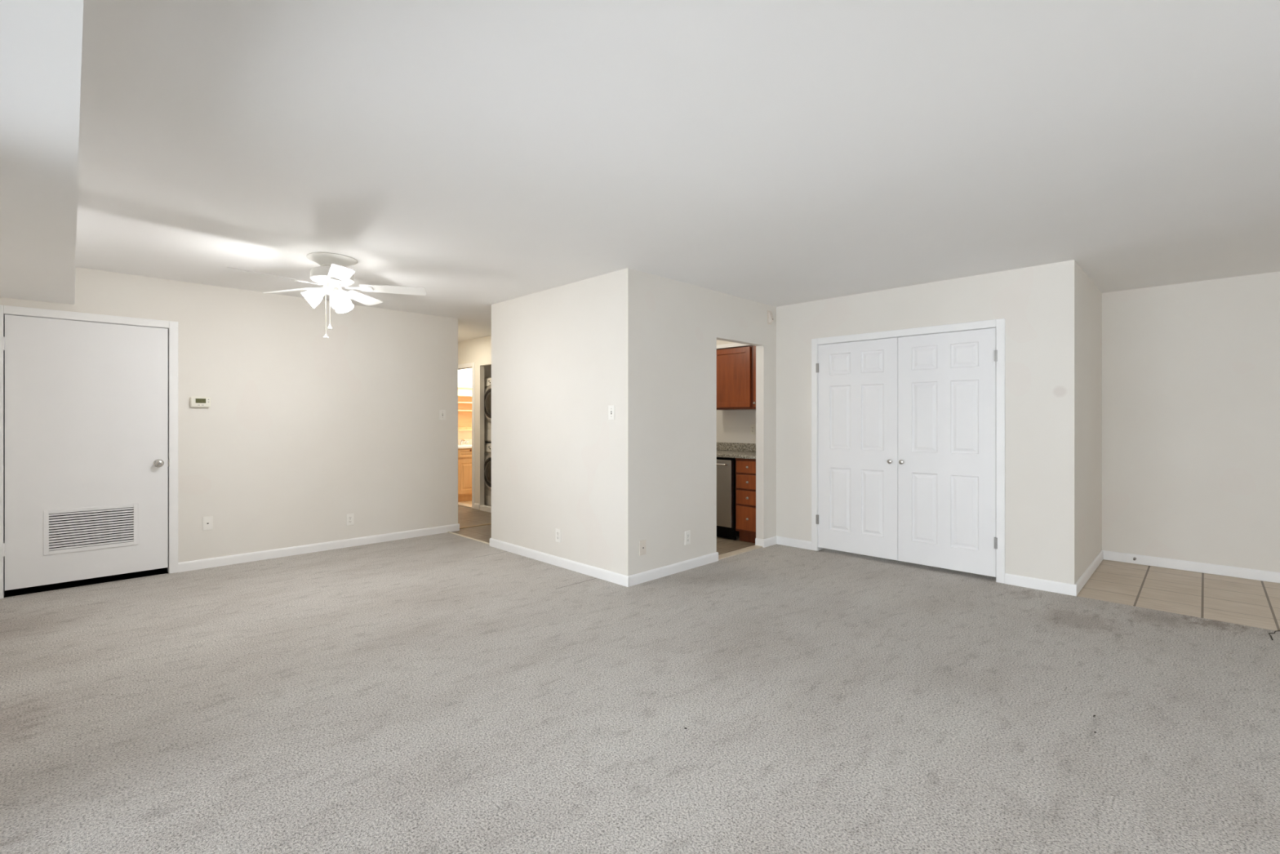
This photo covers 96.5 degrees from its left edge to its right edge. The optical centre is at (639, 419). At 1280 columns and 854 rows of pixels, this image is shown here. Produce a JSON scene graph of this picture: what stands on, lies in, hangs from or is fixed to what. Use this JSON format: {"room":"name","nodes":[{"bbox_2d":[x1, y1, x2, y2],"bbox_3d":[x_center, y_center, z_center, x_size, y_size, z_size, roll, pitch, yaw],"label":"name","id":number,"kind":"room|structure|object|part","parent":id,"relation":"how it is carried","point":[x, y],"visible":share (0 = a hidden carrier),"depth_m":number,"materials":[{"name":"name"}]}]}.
{"room":"empty living room","nodes":[
{"label":"empty living room","id":0,"kind":"room"},
{"bbox_2d":[4,315,4,577],"bbox_3d":[-4.468,0.084,4.879,0.784,2.490,1.750,0,0,45],"label":"wall","id":1,"kind":"structure","parent":0,"point":[4,316],"depth_m":4.65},
{"bbox_2d":[0,266,457,562],"bbox_3d":[-3.451,0.084,5.279,0.100,2.490,3.750,0,0,45],"label":"wall","id":2,"kind":"structure","parent":0,"point":[302,430],"depth_m":5.42,"materials":[{"name":"beige paint"}]},
{"bbox_2d":[0,314,168,590],"bbox_3d":[-4.236,0.237,4.398,0.104,1.980,0.945,0,0,45],"label":"door","id":3,"kind":"structure","parent":2,"relation":"in","point":[86,460],"depth_m":4.39,"materials":[{"name":"white paint"}]},
{"bbox_2d":[43,502,137,555],"bbox_3d":[-4.246,0.841,4.430,0.046,0.332,0.529,0,0,45],"label":"vent grille","id":4,"kind":"object","parent":3,"relation":"attached to","point":[86,528],"depth_m":4.41,"materials":[{"name":"white metal"}]},
{"bbox_3d":[-3.937,0.360,4.674,0.062,0.068,0.068,0,0,45],"label":"knob","id":5,"kind":"part","parent":3,"relation":"part of","materials":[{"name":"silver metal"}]},
{"bbox_2d":[0,304,177,599],"bbox_3d":[-4.266,0.231,4.445,0.114,2.096,1.038,0,0,45],"label":"door frame","id":6,"kind":"structure","parent":2,"relation":"attached to","point":[172,326],"depth_m":4.66,"materials":[{"name":"white paint"}]},
{"bbox_2d":[190,396,210,407],"bbox_3d":[-3.754,-0.149,4.878,0.032,0.089,0.138,0,0,45],"label":"thermostat","id":7,"kind":"object","parent":2,"relation":"attached to","point":[195,402],"visible":1,"depth_m":4.87,"materials":[{"name":"beige plastic"}]},
{"bbox_2d":[202,515,213,530],"bbox_3d":[-3.727,0.895,4.923,0.010,0.115,0.070,0,0,45],"label":"wall jack","id":8,"kind":"object","parent":2,"relation":"attached to","point":[207,522],"visible":1,"depth_m":4.92,"materials":[{"name":"white plastic"}]},
{"bbox_2d":[177,523,459,572],"bbox_3d":[-3.188,1.239,5.891,0.613,0.080,2.537,0,0,45],"label":"baseboard","id":9,"kind":"structure","parent":2,"relation":"attached to","point":[300,549],"depth_m":5.46,"materials":[{"name":"white paint"}]},
{"bbox_2d":[346,513,353,525],"bbox_3d":[-2.916,1.006,5.743,0.010,0.115,0.070,0,0,45],"label":"wall outlet","id":10,"kind":"object","parent":2,"relation":"attached to","point":[349,517],"visible":1,"depth_m":5.74,"materials":[{"name":"white plastic"}]},
{"bbox_2d":[439,409,445,419],"bbox_3d":[-2.223,-0.053,6.437,0.018,0.115,0.070,0,0,45],"label":"light switch","id":11,"kind":"object","parent":2,"relation":"attached to","point":[442,412],"visible":1,"depth_m":6.43,"materials":[{"name":"white plastic"}]},
{"bbox_2d":[457,368,471,439],"bbox_3d":[-2.117,0.084,9.362,1.380,2.490,1.870,0,0,45],"label":"wall","id":12,"kind":"structure","parent":0,"point":[463,373],"depth_m":9.44,"materials":[{"name":"beige paint"}]},
{"bbox_2d":[457,395,471,430],"bbox_3d":[-2.817,-0.108,9.392,0.178,0.575,0.860,0,0,45],"label":"wall shelf","id":13,"kind":"object","parent":12,"relation":"attached to","point":[464,402],"visible":0.21,"depth_m":9.40,"materials":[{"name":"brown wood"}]},
{"bbox_3d":[-2.763,0.142,9.338,0.016,0.037,0.824,0,0,45],"label":"rail","id":14,"kind":"part","parent":13,"relation":"part of","materials":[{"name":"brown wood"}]},
{"bbox_2d":[457,377,471,388],"bbox_3d":[-2.857,-0.609,9.411,0.094,0.175,0.800,0,0,45],"label":"vanity light","id":15,"kind":"object","parent":12,"relation":"attached to","point":[466,380],"visible":0.34,"depth_m":9.37,"materials":[{"name":"white glass"}]},
{"bbox_2d":[463,377,469,383],"bbox_3d":[-2.857,-0.641,9.411,0.094,0.110,0.094,0,0,45],"label":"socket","id":16,"kind":"object","parent":15,"relation":"attached to","point":[466,380],"depth_m":9.38,"materials":[{"name":"white plastic"}]},
{"bbox_2d":[457,335,491,510],"bbox_3d":[-2.249,0.084,8.127,4.369,2.490,0.070,0,0,45],"label":"wall","id":17,"kind":"structure","parent":0,"point":[477,350],"depth_m":8.13,"materials":[{"name":"beige paint"}]},
{"bbox_2d":[457,362,475,508],"bbox_3d":[-2.614,0.231,8.479,0.739,2.097,0.084,0,0,45],"label":"door frame","id":18,"kind":"structure","parent":17,"relation":"attached to","point":[472,365],"depth_m":8.21,"materials":[{"name":"white paint"}]},
{"bbox_2d":[474,502,479,509],"bbox_3d":[-1.549,1.239,7.377,2.318,0.080,0.013,0,0,45],"label":"baseboard","id":19,"kind":"structure","parent":17,"relation":"attached to","point":[477,506],"depth_m":8.13,"materials":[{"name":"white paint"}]},
{"bbox_2d":[484,364,491,442],"bbox_3d":[-1.484,0.084,8.067,1.559,2.490,0.920,0,0,45],"label":"wall","id":20,"kind":"structure","parent":0,"point":[487,369],"depth_m":8.38,"materials":[{"name":"beige paint"}]},
{"bbox_2d":[491,267,637,575],"bbox_3d":[-0.763,0.084,5.111,1.988,2.490,0.100,0,0,45],"label":"wall","id":21,"kind":"structure","parent":0,"point":[562,355],"depth_m":4.88,"materials":[{"name":"beige paint"}]},
{"bbox_2d":[555,528,560,542],"bbox_3d":[-0.716,1.013,4.988,0.070,0.115,0.010,0,0,45],"label":"wall outlet","id":22,"kind":"object","parent":21,"relation":"attached to","point":[557,531],"visible":1,"depth_m":4.98,"materials":[{"name":"white plastic"}]},
{"bbox_2d":[489,537,629,586],"bbox_3d":[-0.627,1.239,5.248,2.014,0.080,0.513,0,0,45],"label":"baseboard","id":23,"kind":"structure","parent":21,"relation":"attached to","point":[614,577],"depth_m":4.91,"materials":[{"name":"white paint"}]},
{"bbox_2d":[608,404,614,419],"bbox_3d":[-0.228,-0.054,4.500,0.070,0.115,0.018,0,0,45],"label":"light switch","id":24,"kind":"object","parent":21,"relation":"attached to","point":[611,408],"visible":1,"depth_m":4.50,"materials":[{"name":"white plastic"}]},
{"bbox_2d":[0,500,1279,853],"bbox_3d":[0.035,1.304,4.301,13.000,0.050,7.263,0,0,45],"label":"floor","id":25,"kind":"structure","parent":0,"point":[446,692],"depth_m":2.52,"materials":[{"name":"grey carpet"}]},
{"bbox_2d":[457,448,471,502],"bbox_3d":[-2.646,0.865,9.288,0.528,0.828,0.950,0,0,45],"label":"bathroom vanity","id":26,"kind":"object","parent":25,"relation":"on","point":[464,455],"visible":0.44,"depth_m":8.89,"materials":[{"name":"brown wood"}]},
{"bbox_2d":[457,439,471,448],"bbox_3d":[-2.650,0.388,9.303,0.538,0.125,0.970,0,0,45],"label":"sink","id":27,"kind":"object","parent":26,"relation":"in","point":[469,446],"visible":0.33,"depth_m":9.33,"materials":[{"name":"white ceramic"}]},
{"bbox_2d":[457,439,469,444],"bbox_3d":[-2.870,0.369,9.255,0.141,0.097,0.256,0,0,45],"label":"faucet","id":28,"kind":"object","parent":27,"relation":"on","point":[462,440],"visible":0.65,"depth_m":9.28,"materials":[{"name":"silver metal"}]},
{"bbox_3d":[-2.673,0.529,8.938,0.018,0.120,0.385,0,0,45],"label":"drawer","id":29,"kind":"part","parent":26,"relation":"part of","materials":[{"name":"brown wood"}]},
{"bbox_3d":[-2.673,0.886,8.938,0.018,0.535,0.385,0,0,45],"label":"door","id":30,"kind":"part","parent":26,"relation":"part of","materials":[{"name":"brown wood"}]},
{"bbox_2d":[457,502,472,508],"bbox_3d":[-2.610,1.283,8.498,0.595,0.032,0.110,0,0,45],"label":"threshold","id":31,"kind":"object","parent":25,"relation":"on","point":[463,504],"visible":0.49,"depth_m":8.46,"materials":[{"name":"wood"}]},
{"bbox_2d":[447,531,489,544],"bbox_3d":[-1.829,1.280,6.140,1.015,0.018,0.024,0,0,45],"label":"threshold","id":32,"kind":"object","parent":25,"relation":"on","point":[447,531],"visible":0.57,"depth_m":6.14,"materials":[{"name":"beige wood"}]},
{"bbox_2d":[459,522,491,528],"bbox_3d":[-1.849,1.287,7.000,0.047,0.024,0.950,0,0,45],"label":"threshold","id":33,"kind":"object","parent":25,"relation":"on","point":[491,522],"visible":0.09,"depth_m":6.87,"materials":[{"name":"brown wood"}]},
{"bbox_2d":[480,505,491,512],"bbox_3d":[-1.891,1.258,7.760,1.005,0.082,0.059,0,0,45],"label":"baseboard","id":34,"kind":"structure","parent":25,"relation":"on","point":[484,508],"depth_m":7.98,"materials":[{"name":"white paint"}]},
{"bbox_2d":[484,442,491,506],"bbox_3d":[-1.846,0.812,8.294,0.660,0.945,0.790,0,0,45],"label":"washer","id":35,"kind":"object","parent":25,"relation":"on","point":[487,446],"visible":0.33,"depth_m":8.14,"materials":[{"name":"silver metal"}]},
{"bbox_2d":[484,377,491,442],"bbox_3d":[-1.846,-0.131,8.294,0.660,0.940,0.790,0,0,45],"label":"dryer","id":36,"kind":"object","parent":35,"relation":"on","point":[487,381],"visible":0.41,"depth_m":8.14,"materials":[{"name":"silver metal"}]},
{"bbox_3d":[-2.062,0.225,8.076,0.600,0.150,0.008,0,0,45],"label":"kick panel","id":37,"kind":"part","parent":36,"relation":"part of","materials":[{"name":"silver metal"}]},
{"bbox_3d":[-2.079,-0.228,8.059,0.574,0.574,0.052,0,0,45],"label":"door","id":38,"kind":"part","parent":36,"relation":"part of","materials":[{"name":"silver metal"}]},
{"bbox_3d":[-2.067,-0.530,8.071,0.620,0.129,0.026,0,0,45],"label":"control panel","id":39,"kind":"part","parent":36,"relation":"part of","materials":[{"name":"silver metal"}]},
{"bbox_3d":[-2.110,-0.228,8.027,0.336,0.336,0.040,0,0,45],"label":"door glass","id":40,"kind":"part","parent":36,"relation":"part of","materials":[{"name":"black glass"}]},
{"bbox_3d":[-2.062,1.170,8.076,0.600,0.150,0.008,0,0,45],"label":"kick panel","id":41,"kind":"part","parent":35,"relation":"part of","materials":[{"name":"silver metal"}]},
{"bbox_3d":[-2.079,0.745,8.059,0.574,0.574,0.052,0,0,45],"label":"door","id":42,"kind":"part","parent":35,"relation":"part of","materials":[{"name":"silver metal"}]},
{"bbox_3d":[-2.067,0.410,8.071,0.620,0.129,0.026,0,0,45],"label":"control panel","id":43,"kind":"part","parent":35,"relation":"part of","materials":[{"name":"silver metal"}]},
{"bbox_3d":[-2.110,0.745,8.027,0.336,0.336,0.040,0,0,45],"label":"door glass","id":44,"kind":"part","parent":35,"relation":"part of","materials":[{"name":"black glass"}]},
{"bbox_2d":[716,457,739,539],"bbox_3d":[0.948,0.847,6.421,0.587,0.865,0.648,0,0,45],"label":"dishwasher","id":45,"kind":"object","parent":25,"relation":"on","point":[726,467],"visible":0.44,"depth_m":6.08,"materials":[{"name":"metal"}]},
{"bbox_3d":[0.736,0.479,6.207,0.516,0.021,0.046,0,0,45],"label":"handle","id":46,"kind":"part","parent":45,"relation":"part of","materials":[{"name":"metal"}]},
{"bbox_3d":[0.770,0.787,6.241,0.583,0.713,0.050,0,0,45],"label":"door","id":47,"kind":"part","parent":45,"relation":"part of","materials":[{"name":"metal"}]},
{"bbox_2d":[718,545,762,559],"bbox_3d":[0.929,1.284,5.480,0.094,0.030,0.817,0,0,45],"label":"threshold","id":48,"kind":"object","parent":25,"relation":"on","point":[753,547],"visible":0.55,"depth_m":5.49,"materials":[{"name":"wood"}]},
{"bbox_2d":[735,457,755,542],"bbox_3d":[1.297,0.846,6.117,0.282,0.878,0.630,0,0,45],"label":"base cabinet","id":49,"kind":"object","parent":25,"relation":"on","point":[745,468],"visible":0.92,"depth_m":5.92,"materials":[{"name":"brown wood"}]},
{"bbox_2d":[716,442,755,458],"bbox_3d":[0.813,0.340,6.606,1.662,0.128,0.641,0,0,45],"label":"countertop","id":50,"kind":"structure","parent":49,"relation":"on","point":[729,450],"depth_m":6.56,"materials":[{"name":"stone"}]},
{"bbox_3d":[1.109,1.026,5.914,0.256,0.247,0.021,0,0,45],"label":"drawer","id":51,"kind":"part","parent":49,"relation":"part of","materials":[{"name":"brown wood"}]},
{"bbox_3d":[1.109,0.810,5.914,0.256,0.143,0.021,0,0,45],"label":"drawer","id":52,"kind":"part","parent":49,"relation":"part of","materials":[{"name":"brown wood"}]},
{"bbox_3d":[1.109,0.646,5.914,0.256,0.145,0.021,0,0,45],"label":"drawer","id":53,"kind":"part","parent":49,"relation":"part of","materials":[{"name":"brown wood"}]},
{"bbox_3d":[1.109,0.491,5.914,0.256,0.125,0.021,0,0,45],"label":"drawer","id":54,"kind":"part","parent":49,"relation":"part of","materials":[{"name":"brown wood"}]},
{"bbox_2d":[75,0,1279,342],"bbox_3d":[0.101,-1.211,4.367,13.200,0.100,7.450,0,0,45],"label":"ceiling","id":55,"kind":"structure","parent":0,"point":[477,155],"depth_m":2.35,"materials":[{"name":"white paint"}]},
{"bbox_2d":[0,0,83,304],"bbox_3d":[-1.066,-1.017,0.782,9.616,0.288,0.512,0,0,45],"label":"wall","id":56,"kind":"structure","parent":55,"relation":"attached to","point":[41,41],"depth_m":1.82,"materials":[{"name":"white paint"}]},
{"bbox_2d":[226,252,426,337],"bbox_3d":[-2.232,-0.876,4.099,1.227,0.570,1.212,0,0,45],"label":"ceiling fan","id":57,"kind":"object","parent":55,"relation":"hanging from","point":[334,273],"visible":1,"depth_m":4.08,"materials":[{"name":"white metal"}]},
{"bbox_3d":[-2.477,-0.965,3.808,0.134,0.036,0.450,0,0,38],"label":"blade","id":58,"kind":"part","parent":57,"relation":"part of","materials":[{"name":"white laminate"}]},
{"bbox_3d":[-2.610,-0.965,4.272,0.450,0.036,0.134,0,0,20],"label":"blade","id":59,"kind":"part","parent":57,"relation":"part of","materials":[{"name":"white laminate"}]},
{"bbox_3d":[-2.347,-0.863,4.083,0.128,0.138,0.141,0,0,45],"label":"lamp shade","id":60,"kind":"part","parent":57,"relation":"part of","materials":[{"name":"white glass"}]},
{"bbox_3d":[-2.280,-0.921,4.109,0.057,0.066,0.067,0,0,45],"label":"lamp arm","id":61,"kind":"part","parent":57,"relation":"part of","materials":[{"name":"white metal"}]},
{"bbox_3d":[-2.148,-0.870,4.072,0.052,0.052,0.052,0,0,45],"label":"bulb","id":62,"kind":"part","parent":57,"relation":"part of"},
{"bbox_3d":[-2.131,-0.853,4.061,0.138,0.141,0.131,0,0,45],"label":"lamp shade","id":63,"kind":"part","parent":57,"relation":"part of","materials":[{"name":"white glass"}]},
{"bbox_3d":[-1.995,-0.965,3.791,0.134,0.036,0.450,0,0,-34],"label":"blade","id":64,"kind":"part","parent":57,"relation":"part of","materials":[{"name":"white laminate"}]},
{"bbox_3d":[-2.215,-0.857,4.263,0.132,0.141,0.135,0,0,45],"label":"lamp shade","id":65,"kind":"part","parent":57,"relation":"part of","materials":[{"name":"white glass"}]},
{"bbox_3d":[-2.210,-0.965,4.541,0.134,0.036,0.450,0,0,2],"label":"blade","id":66,"kind":"part","parent":57,"relation":"part of","materials":[{"name":"white laminate"}]},
{"bbox_3d":[-1.830,-0.965,4.244,0.450,0.036,0.134,0,0,-16],"label":"blade","id":67,"kind":"part","parent":57,"relation":"part of","materials":[{"name":"white laminate"}]},
{"bbox_2d":[637,270,776,573],"bbox_3d":[0.806,0.084,5.347,0.090,2.490,2.444,0,0,45],"label":"wall","id":68,"kind":"structure","parent":0,"point":[680,324],"depth_m":4.87,"materials":[{"name":"beige paint"}]},
{"bbox_2d":[639,539,645,555],"bbox_3d":[0.022,1.007,4.485,0.010,0.115,0.070,0,0,45],"label":"wall jack","id":69,"kind":"object","parent":68,"relation":"attached to","point":[642,543],"visible":1,"depth_m":4.48,"materials":[{"name":"white plastic"}]},
{"bbox_2d":[684,530,690,545],"bbox_3d":[0.407,1.009,4.874,0.010,0.115,0.070,0,0,45],"label":"wall outlet","id":70,"kind":"object","parent":68,"relation":"attached to","point":[687,534],"visible":1,"depth_m":4.87,"materials":[{"name":"white plastic"}]},
{"bbox_2d":[628,535,776,586],"bbox_3d":[0.628,1.239,5.158,0.103,0.080,2.129,0,0,45],"label":"baseboard","id":71,"kind":"structure","parent":68,"relation":"attached to","point":[647,575],"depth_m":4.79,"materials":[{"name":"white paint"}]},
{"bbox_2d":[767,310,773,324],"bbox_3d":[1.326,-1.034,5.779,0.041,0.140,0.080,0,0,45],"label":"wall sensor","id":72,"kind":"object","parent":68,"relation":"attached to","point":[770,317],"visible":1,"depth_m":5.77,"materials":[{"name":"white plastic"}]},
{"bbox_3d":[1.313,-1.034,5.791,0.006,0.140,0.080,0,0,45],"label":"mount plate","id":73,"kind":"part","parent":72,"relation":"part of","materials":[{"name":"white plastic"}]},
{"bbox_2d":[716,339,734,345],"bbox_3d":[0.879,-1.006,6.764,1.796,0.310,0.328,0,0,45],"label":"wall","id":74,"kind":"structure","parent":0,"point":[718,342],"depth_m":6.48,"materials":[{"name":"beige paint"}]},
{"bbox_2d":[716,342,750,349],"bbox_3d":[0.921,-0.830,6.714,1.665,0.043,0.340,0,0,45],"label":"trim","id":75,"kind":"structure","parent":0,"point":[732,344],"depth_m":6.40,"materials":[{"name":"white paint"}]},
{"bbox_2d":[716,409,755,443],"bbox_3d":[1.062,0.084,6.884,1.888,2.490,0.100,0,0,45],"label":"wall","id":76,"kind":"structure","parent":0,"point":[732,425],"depth_m":6.74,"materials":[{"name":"beige paint"}]},
{"bbox_2d":[716,345,755,409],"bbox_3d":[1.100,-0.460,6.543,0.618,0.693,0.327,0,0,45],"label":"upper cabinet","id":77,"kind":"object","parent":76,"relation":"attached to","point":[734,365],"visible":0.51,"depth_m":6.38,"materials":[{"name":"brown wood"}]},
{"bbox_2d":[716,442,755,451],"bbox_3d":[1.031,0.322,6.826,1.662,0.092,0.022,0,0,45],"label":"backsplash","id":78,"kind":"structure","parent":76,"relation":"attached to","point":[720,446],"depth_m":6.71,"materials":[{"name":"stone"}]},
{"bbox_2d":[750,424,755,434],"bbox_3d":[1.299,0.114,6.573,0.070,0.115,0.010,0,0,45],"label":"wall outlet","id":79,"kind":"object","parent":76,"relation":"attached to","point":[753,427],"visible":1,"depth_m":6.57,"materials":[{"name":"beige plastic"}]},
{"bbox_2d":[751,345,755,408],"bbox_3d":[1.408,-0.460,6.219,0.268,0.693,0.354,0,0,45],"label":"upper cabinet","id":80,"kind":"object","parent":76,"relation":"attached to","point":[753,348],"visible":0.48,"depth_m":6.18,"materials":[{"name":"brown wood"}]},
{"bbox_3d":[1.319,-0.465,6.111,0.234,0.659,0.020,0,0,45],"label":"door","id":81,"kind":"part","parent":80,"relation":"part of","materials":[{"name":"brown wood"}]},
{"bbox_2d":[776,259,1076,584],"bbox_3d":[2.317,0.084,5.055,2.468,2.490,0.100,0,0,45],"label":"wall","id":82,"kind":"structure","parent":0,"point":[1037,304],"depth_m":4.43,"materials":[{"name":"beige paint"}]},
{"bbox_2d":[815,337,897,560],"bbox_3d":[1.995,0.260,5.300,0.766,1.966,0.078,0,0,45],"label":"door","id":83,"kind":"structure","parent":82,"relation":"in","point":[858,380],"depth_m":5.29,"materials":[{"name":"white paint"}]},
{"bbox_2d":[811,318,1004,583],"bbox_3d":[2.300,0.245,5.062,1.635,2.068,0.114,0,0,45],"label":"door frame","id":84,"kind":"structure","parent":82,"relation":"attached to","point":[999,324],"depth_m":4.55,"materials":[{"name":"white paint"}]},
{"bbox_2d":[776,535,1076,595],"bbox_3d":[2.282,1.239,5.010,2.481,0.080,0.013,0,0,45],"label":"baseboard","id":85,"kind":"structure","parent":82,"relation":"attached to","point":[1010,579],"depth_m":4.34,"materials":[{"name":"white paint"}]},
{"bbox_2d":[897,328,997,577],"bbox_3d":[2.542,0.260,4.759,0.766,1.966,0.078,0,0,45],"label":"door","id":86,"kind":"structure","parent":82,"relation":"in","point":[947,381],"depth_m":4.75,"materials":[{"name":"white paint"}]},
{"bbox_3d":[2.286,0.372,4.987,0.042,0.042,0.042,0,0,45],"label":"knob","id":87,"kind":"part","parent":86,"relation":"part of","materials":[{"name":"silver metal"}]},
{"bbox_2d":[1076,262,1102,581],"bbox_3d":[3.736,0.084,4.805,0.100,2.490,1.540,0,0,45],"label":"wall","id":88,"kind":"structure","parent":0,"point":[1089,297],"depth_m":4.65,"materials":[{"name":"beige paint"}]},
{"bbox_2d":[1075,550,1103,595],"bbox_3d":[3.704,1.239,4.693,0.013,0.080,1.543,0,0,45],"label":"baseboard","id":89,"kind":"structure","parent":88,"relation":"attached to","point":[1081,582],"depth_m":4.60,"materials":[{"name":"white paint"}]},
{"bbox_2d":[1102,271,1279,582],"bbox_3d":[5.797,0.084,3.778,4.275,2.490,0.100,0,0,45],"label":"wall","id":90,"kind":"structure","parent":0,"point":[1191,371],"depth_m":4.83,"materials":[{"name":"beige paint"}]},
{"bbox_2d":[1102,550,1279,582],"bbox_3d":[5.721,1.239,3.773,4.175,0.080,0.013,0,0,45],"label":"baseboard","id":91,"kind":"structure","parent":90,"relation":"attached to","point":[1260,575],"depth_m":4.80,"materials":[{"name":"white paint"}]}
]}

